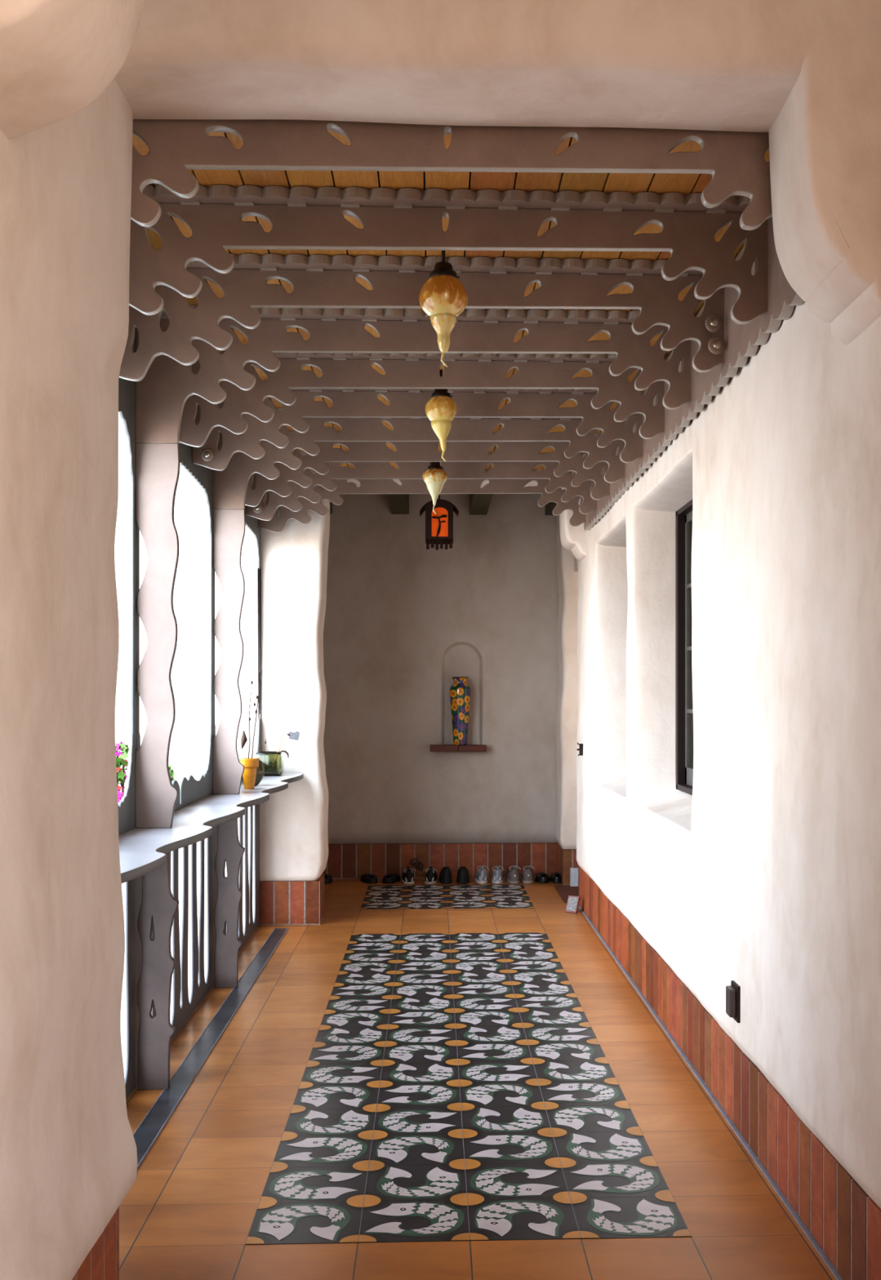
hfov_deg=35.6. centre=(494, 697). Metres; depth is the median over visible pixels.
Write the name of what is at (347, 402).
ceiling beam
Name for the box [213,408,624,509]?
ceiling beam
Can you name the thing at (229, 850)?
railing post
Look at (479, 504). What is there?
roof beam
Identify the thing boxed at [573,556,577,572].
wall
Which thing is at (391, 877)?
shoe
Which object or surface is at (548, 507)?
roof beam
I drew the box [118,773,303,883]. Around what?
shelf
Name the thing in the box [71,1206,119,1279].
baseboard
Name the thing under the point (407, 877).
sneaker
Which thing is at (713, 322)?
fixture
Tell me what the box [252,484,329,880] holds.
wall
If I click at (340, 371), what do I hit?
ceiling beam
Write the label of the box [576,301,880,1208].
wall
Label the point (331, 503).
roof beam
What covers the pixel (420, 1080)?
floor
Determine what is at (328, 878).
slip
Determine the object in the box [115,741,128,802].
flowering plant
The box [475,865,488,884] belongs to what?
sneaker
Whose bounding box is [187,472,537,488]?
trim
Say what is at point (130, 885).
railing
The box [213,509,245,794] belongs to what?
porch post
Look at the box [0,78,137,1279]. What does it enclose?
wall
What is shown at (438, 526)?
hanging lantern
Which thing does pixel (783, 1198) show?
trim
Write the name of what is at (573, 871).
storage box
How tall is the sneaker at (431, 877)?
0.129 m
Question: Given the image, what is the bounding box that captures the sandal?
[409,857,423,871]
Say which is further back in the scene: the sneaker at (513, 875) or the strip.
the sneaker at (513, 875)
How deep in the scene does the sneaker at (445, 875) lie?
11.01 m
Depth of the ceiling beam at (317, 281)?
4.65 m
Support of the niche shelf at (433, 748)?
attached to the wall at (403, 618)
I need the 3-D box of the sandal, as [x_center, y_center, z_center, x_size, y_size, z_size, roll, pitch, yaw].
[-0.633,1.357,11.118,0.099,0.092,0.240,0,0,-19]
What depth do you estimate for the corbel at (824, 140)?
3.11 m
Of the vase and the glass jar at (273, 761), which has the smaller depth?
the glass jar at (273, 761)
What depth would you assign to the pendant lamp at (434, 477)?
7.99 m
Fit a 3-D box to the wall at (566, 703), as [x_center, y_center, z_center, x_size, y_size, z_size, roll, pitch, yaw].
[0.867,-0.295,11.150,0.712,3.010,0.484,0,0,-3]
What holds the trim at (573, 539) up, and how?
attached to the wall at (765, 878)
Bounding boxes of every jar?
[255,713,292,776]
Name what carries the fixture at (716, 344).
attached to the ceiling beam at (317, 281)
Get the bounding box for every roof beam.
[329,501,332,513]
[386,493,408,514]
[469,493,492,515]
[544,502,556,515]
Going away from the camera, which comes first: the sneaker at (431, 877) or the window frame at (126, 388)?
the window frame at (126, 388)
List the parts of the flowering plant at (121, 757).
stem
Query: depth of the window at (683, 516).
7.11 m
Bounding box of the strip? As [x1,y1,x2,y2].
[133,928,288,1168]
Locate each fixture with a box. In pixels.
[200,448,213,461]
[253,503,262,513]
[704,314,722,332]
[707,336,725,354]
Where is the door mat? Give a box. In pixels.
[554,884,577,902]
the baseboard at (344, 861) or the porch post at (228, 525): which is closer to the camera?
the porch post at (228, 525)
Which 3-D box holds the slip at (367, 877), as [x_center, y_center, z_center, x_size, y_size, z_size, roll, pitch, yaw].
[-1.020,1.468,11.146,0.125,0.065,0.268,0,0,-17]
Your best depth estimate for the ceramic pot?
7.69 m
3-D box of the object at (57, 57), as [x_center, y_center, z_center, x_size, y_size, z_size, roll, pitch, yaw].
[-0.844,-1.585,2.244,0.515,1.230,0.360,0,0,-3]
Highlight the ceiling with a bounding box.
[132,130,768,470]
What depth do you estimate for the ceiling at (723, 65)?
3.10 m
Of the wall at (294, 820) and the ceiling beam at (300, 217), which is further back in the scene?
the wall at (294, 820)
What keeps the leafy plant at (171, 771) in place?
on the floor
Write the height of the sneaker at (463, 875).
0.130 m
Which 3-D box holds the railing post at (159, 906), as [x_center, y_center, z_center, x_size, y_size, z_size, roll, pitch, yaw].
[-1.290,1.016,5.245,0.156,0.968,0.032,0,0,-3]
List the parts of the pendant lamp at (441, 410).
lamp shade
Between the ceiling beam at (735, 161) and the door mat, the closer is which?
the ceiling beam at (735, 161)
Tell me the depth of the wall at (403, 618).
11.34 m
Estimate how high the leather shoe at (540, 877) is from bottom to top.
0.074 m
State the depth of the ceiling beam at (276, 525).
8.94 m
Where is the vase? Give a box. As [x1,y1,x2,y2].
[449,676,470,745]
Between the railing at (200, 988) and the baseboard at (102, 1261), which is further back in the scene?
the railing at (200, 988)
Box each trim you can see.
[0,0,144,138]
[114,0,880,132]
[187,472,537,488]
[559,488,586,561]
[577,904,843,1279]
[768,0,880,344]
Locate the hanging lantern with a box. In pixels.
[419,493,458,550]
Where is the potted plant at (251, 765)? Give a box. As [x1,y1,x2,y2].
[239,670,262,789]
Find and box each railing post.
[137,852,179,1089]
[213,818,244,987]
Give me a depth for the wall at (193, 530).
9.36 m
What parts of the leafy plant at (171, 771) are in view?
stem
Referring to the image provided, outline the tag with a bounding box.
[287,729,299,740]
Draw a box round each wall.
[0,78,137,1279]
[177,465,254,919]
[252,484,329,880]
[323,493,559,844]
[555,515,577,848]
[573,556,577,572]
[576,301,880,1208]
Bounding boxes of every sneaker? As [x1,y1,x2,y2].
[401,866,415,884]
[424,866,437,884]
[439,866,452,884]
[456,866,469,884]
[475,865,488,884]
[491,865,503,884]
[506,865,520,884]
[521,865,534,884]
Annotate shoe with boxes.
[382,873,400,883]
[534,871,549,883]
[549,871,561,883]
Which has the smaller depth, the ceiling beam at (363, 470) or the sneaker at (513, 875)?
the ceiling beam at (363, 470)
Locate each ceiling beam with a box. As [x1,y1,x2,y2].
[119,253,724,381]
[128,184,767,324]
[130,119,772,230]
[135,304,690,444]
[179,349,664,447]
[192,380,643,471]
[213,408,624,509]
[244,431,609,506]
[245,450,596,520]
[258,468,585,533]
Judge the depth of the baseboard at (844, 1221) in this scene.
4.41 m
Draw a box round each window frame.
[118,333,136,835]
[136,442,213,810]
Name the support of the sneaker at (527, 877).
on the floor
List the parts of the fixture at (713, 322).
bulb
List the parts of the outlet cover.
flip lid, plate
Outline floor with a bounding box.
[119,851,835,1279]
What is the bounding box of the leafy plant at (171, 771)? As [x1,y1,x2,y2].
[168,764,175,879]
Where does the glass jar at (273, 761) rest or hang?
on the shelf at (142, 851)
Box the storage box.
[569,867,577,886]
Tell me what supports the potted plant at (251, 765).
on the shelf at (142, 851)
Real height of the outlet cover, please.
0.124 m
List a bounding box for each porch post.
[135,443,180,827]
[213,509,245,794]
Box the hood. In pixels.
[419,498,458,516]
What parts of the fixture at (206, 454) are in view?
bulb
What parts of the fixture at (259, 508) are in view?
bulb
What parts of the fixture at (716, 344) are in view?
bulb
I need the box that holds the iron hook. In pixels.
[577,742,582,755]
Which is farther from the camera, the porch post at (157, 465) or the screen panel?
the screen panel
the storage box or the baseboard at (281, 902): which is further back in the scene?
the storage box
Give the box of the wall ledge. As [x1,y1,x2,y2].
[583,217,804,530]
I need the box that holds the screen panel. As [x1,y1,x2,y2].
[213,505,261,781]
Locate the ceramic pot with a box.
[241,760,265,786]
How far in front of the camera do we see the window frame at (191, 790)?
6.63 m
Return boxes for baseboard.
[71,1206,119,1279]
[259,873,324,924]
[322,842,577,884]
[577,865,880,1279]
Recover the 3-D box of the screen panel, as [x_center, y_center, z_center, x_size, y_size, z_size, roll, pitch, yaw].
[-1.503,-0.487,8.049,0.014,1.972,1.944,0,0,-3]
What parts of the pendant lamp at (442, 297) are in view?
rod, lamp shade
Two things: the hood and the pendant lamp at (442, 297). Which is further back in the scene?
the hood
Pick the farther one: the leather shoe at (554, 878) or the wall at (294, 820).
the leather shoe at (554, 878)
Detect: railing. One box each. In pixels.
[124,879,134,1100]
[134,835,212,1088]
[212,804,259,986]
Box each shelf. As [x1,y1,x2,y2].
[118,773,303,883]
[430,744,486,751]
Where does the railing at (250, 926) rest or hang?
on the floor
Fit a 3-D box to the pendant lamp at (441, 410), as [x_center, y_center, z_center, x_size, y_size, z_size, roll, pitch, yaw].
[-0.242,-1.274,6.195,0.144,0.417,0.144,0,0,-3]
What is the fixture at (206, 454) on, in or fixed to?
attached to the ceiling beam at (347, 402)
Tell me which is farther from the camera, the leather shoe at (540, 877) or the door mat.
the leather shoe at (540, 877)
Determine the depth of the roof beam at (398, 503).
10.72 m
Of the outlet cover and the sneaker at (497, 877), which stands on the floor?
the sneaker at (497, 877)
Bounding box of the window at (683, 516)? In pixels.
[675,499,693,795]
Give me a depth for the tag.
8.96 m
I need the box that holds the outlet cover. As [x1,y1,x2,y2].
[725,980,740,1022]
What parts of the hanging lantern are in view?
panel, amber panel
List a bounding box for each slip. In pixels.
[324,874,333,884]
[360,873,377,883]
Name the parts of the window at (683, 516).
sash, pane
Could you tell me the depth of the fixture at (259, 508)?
8.23 m
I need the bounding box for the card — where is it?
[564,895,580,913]
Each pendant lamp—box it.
[418,250,467,367]
[422,462,447,514]
[425,369,457,462]
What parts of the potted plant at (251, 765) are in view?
pot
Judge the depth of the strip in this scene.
5.71 m

